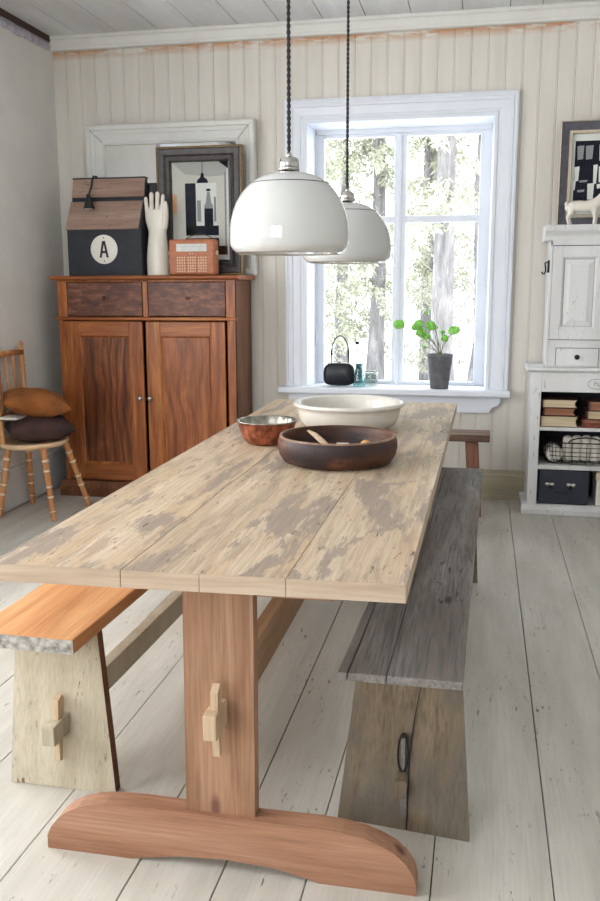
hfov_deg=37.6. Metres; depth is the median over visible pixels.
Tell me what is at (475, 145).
tree
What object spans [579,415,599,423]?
book
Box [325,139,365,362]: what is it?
tree
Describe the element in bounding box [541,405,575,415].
book
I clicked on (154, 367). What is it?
cabinet
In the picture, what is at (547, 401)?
book
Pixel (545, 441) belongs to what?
wire basket
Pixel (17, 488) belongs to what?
baseboard
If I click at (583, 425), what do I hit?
book
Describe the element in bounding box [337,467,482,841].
bench
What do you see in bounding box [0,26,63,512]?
wall
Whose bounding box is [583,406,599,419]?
book
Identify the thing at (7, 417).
folded cloth
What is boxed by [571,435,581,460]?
rolled towel
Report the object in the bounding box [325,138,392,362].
tree
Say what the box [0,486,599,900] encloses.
floor
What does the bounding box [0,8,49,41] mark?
trim
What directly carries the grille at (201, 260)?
attached to the radio
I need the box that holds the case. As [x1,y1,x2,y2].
[149,184,156,208]
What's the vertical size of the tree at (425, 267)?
9.013 m
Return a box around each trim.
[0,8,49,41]
[0,15,49,50]
[49,1,599,52]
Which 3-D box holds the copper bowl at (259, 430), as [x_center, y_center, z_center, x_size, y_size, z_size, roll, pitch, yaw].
[-0.127,-0.075,3.408,0.246,0.092,0.242,2,11,11]
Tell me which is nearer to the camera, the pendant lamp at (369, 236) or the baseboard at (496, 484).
the pendant lamp at (369, 236)
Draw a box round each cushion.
[3,387,70,416]
[4,415,75,441]
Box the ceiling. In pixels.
[0,0,599,35]
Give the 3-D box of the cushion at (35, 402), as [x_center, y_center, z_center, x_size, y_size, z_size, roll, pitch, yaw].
[-1.575,-0.285,5.228,0.376,0.179,0.380,-4,11,-21]
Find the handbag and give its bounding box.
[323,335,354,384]
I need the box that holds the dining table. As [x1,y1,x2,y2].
[0,399,456,896]
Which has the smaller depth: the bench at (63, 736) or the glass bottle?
the bench at (63, 736)
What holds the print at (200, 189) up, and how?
attached to the framed picture at (202, 185)
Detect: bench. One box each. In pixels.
[0,583,182,791]
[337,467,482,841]
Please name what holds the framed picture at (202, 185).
on the cabinet at (154, 367)
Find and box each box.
[65,176,148,275]
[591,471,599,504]
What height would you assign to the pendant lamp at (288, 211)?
1.486 m
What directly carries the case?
on the cabinet at (154, 367)
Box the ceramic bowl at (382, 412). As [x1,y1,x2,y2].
[293,395,404,428]
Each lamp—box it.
[83,175,97,209]
[230,0,348,255]
[303,0,390,263]
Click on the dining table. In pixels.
(225, 523)
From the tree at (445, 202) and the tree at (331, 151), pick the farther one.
the tree at (331, 151)
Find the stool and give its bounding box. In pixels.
[449,429,489,516]
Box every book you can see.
[540,411,578,427]
[541,395,577,408]
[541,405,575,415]
[577,419,599,427]
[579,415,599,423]
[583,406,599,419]
[585,397,599,410]
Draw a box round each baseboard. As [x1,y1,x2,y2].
[0,447,66,511]
[481,469,524,499]
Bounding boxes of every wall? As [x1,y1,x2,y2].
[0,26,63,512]
[53,20,599,470]
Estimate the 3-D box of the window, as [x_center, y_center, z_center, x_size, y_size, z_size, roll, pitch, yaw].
[0.622,-1.233,5.661,1.474,1.927,0.443,2,11,11]
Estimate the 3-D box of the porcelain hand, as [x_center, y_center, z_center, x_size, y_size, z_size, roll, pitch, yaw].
[-0.892,-1.360,5.526,0.164,0.513,0.116,2,11,11]
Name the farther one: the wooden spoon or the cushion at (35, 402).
the cushion at (35, 402)
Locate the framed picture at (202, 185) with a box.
[155,144,244,274]
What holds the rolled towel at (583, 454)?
in the wire basket
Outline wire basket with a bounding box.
[542,437,599,465]
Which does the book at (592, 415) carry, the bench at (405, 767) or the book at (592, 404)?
the book at (592, 404)
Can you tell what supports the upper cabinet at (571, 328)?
on the bookcase
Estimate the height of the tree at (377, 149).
8.528 m
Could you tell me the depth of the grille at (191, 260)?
5.40 m
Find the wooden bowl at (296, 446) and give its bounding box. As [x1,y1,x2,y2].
[278,425,397,470]
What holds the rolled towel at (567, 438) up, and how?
in the wire basket
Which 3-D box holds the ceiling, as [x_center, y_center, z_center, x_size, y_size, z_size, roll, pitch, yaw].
[0.148,-1.950,1.664,5.300,0.060,7.570,2,11,11]
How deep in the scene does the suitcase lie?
5.25 m
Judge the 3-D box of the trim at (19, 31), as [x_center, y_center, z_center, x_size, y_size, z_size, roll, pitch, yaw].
[-2.337,-1.943,2.198,0.019,0.066,7.200,2,11,11]
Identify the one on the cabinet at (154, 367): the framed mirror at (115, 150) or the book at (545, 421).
the framed mirror at (115, 150)
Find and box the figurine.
[565,194,599,224]
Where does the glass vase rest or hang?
on the window
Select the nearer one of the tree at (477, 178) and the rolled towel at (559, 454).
the rolled towel at (559, 454)
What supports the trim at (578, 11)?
attached to the wall at (555, 67)
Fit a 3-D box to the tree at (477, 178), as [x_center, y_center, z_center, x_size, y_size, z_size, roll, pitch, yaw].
[2.940,-5.382,13.531,2.186,9.521,2.248,2,11,11]
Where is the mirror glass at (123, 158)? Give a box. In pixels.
[106,141,235,204]
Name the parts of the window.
sill, meeting rail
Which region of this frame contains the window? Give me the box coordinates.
[278,90,519,412]
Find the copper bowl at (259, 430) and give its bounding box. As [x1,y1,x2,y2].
[236,415,297,445]
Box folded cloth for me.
[0,415,25,419]
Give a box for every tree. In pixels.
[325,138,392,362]
[325,138,433,379]
[325,139,355,334]
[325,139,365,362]
[385,135,480,380]
[386,135,475,380]
[388,135,473,344]
[415,134,480,381]
[454,135,478,328]
[462,308,473,379]
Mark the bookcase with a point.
(580, 382)
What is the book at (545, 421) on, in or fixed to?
on the bookcase
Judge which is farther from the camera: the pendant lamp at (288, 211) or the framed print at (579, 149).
the framed print at (579, 149)
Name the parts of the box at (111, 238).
lid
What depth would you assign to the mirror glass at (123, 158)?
5.69 m
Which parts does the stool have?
seat, leg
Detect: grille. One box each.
[176,256,185,272]
[187,256,196,272]
[197,256,206,272]
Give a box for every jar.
[364,370,377,385]
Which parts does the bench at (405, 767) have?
seat, leg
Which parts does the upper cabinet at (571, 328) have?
cornice, door, drawer, panel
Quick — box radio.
[168,234,218,274]
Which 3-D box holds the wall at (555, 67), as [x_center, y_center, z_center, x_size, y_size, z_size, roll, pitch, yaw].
[0.925,-1.203,5.652,5.500,2.980,0.350,2,11,11]
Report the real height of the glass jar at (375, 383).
0.100 m
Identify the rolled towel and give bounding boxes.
[543,443,562,461]
[562,435,571,461]
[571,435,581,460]
[580,435,590,460]
[590,436,599,462]
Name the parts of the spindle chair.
post, leg, rail, rail, post, leg, seat, leg, leg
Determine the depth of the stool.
5.14 m
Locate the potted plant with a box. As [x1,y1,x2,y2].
[393,310,459,388]
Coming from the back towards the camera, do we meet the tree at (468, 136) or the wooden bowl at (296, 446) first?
the tree at (468, 136)
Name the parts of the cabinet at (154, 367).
drawer, door, moulding, panel, rail, door, moulding, drawer, panel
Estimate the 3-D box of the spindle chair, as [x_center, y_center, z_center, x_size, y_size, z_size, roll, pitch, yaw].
[-1.581,-0.131,5.272,0.423,1.036,0.490,3,11,17]
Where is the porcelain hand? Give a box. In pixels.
[144,191,169,274]
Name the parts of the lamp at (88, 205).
lamp shade, cord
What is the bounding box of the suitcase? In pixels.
[537,469,588,504]
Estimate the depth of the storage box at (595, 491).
5.24 m
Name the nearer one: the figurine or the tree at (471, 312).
the figurine
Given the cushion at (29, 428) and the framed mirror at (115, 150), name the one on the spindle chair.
the cushion at (29, 428)
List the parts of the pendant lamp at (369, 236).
lamp shade, cord, cord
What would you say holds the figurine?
on the upper cabinet at (571, 328)
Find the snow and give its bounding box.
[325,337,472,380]
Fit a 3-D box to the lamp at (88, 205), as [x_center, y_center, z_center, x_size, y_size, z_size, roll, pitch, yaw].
[-1.310,-1.630,5.567,0.070,0.222,0.206,2,11,11]
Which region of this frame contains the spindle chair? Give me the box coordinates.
[0,340,90,520]
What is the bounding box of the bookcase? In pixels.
[519,362,599,516]
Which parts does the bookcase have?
panel, shelf, shelf, name plate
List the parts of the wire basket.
handle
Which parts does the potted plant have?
pot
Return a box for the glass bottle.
[351,341,362,384]
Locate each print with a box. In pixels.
[172,161,229,259]
[556,119,599,224]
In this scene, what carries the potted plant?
on the window
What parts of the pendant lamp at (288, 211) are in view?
cord, cord, lamp shade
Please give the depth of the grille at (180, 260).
5.41 m
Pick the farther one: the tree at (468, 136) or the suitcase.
the tree at (468, 136)
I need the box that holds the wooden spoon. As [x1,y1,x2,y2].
[307,430,327,443]
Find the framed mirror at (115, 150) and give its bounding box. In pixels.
[85,119,257,274]
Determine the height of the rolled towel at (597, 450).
0.158 m
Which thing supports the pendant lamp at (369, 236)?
hanging from the ceiling
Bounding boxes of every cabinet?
[49,275,254,496]
[541,224,599,366]
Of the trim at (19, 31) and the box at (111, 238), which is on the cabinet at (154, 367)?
the box at (111, 238)
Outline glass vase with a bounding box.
[352,363,365,386]
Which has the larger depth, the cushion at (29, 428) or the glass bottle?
the glass bottle
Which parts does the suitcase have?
handle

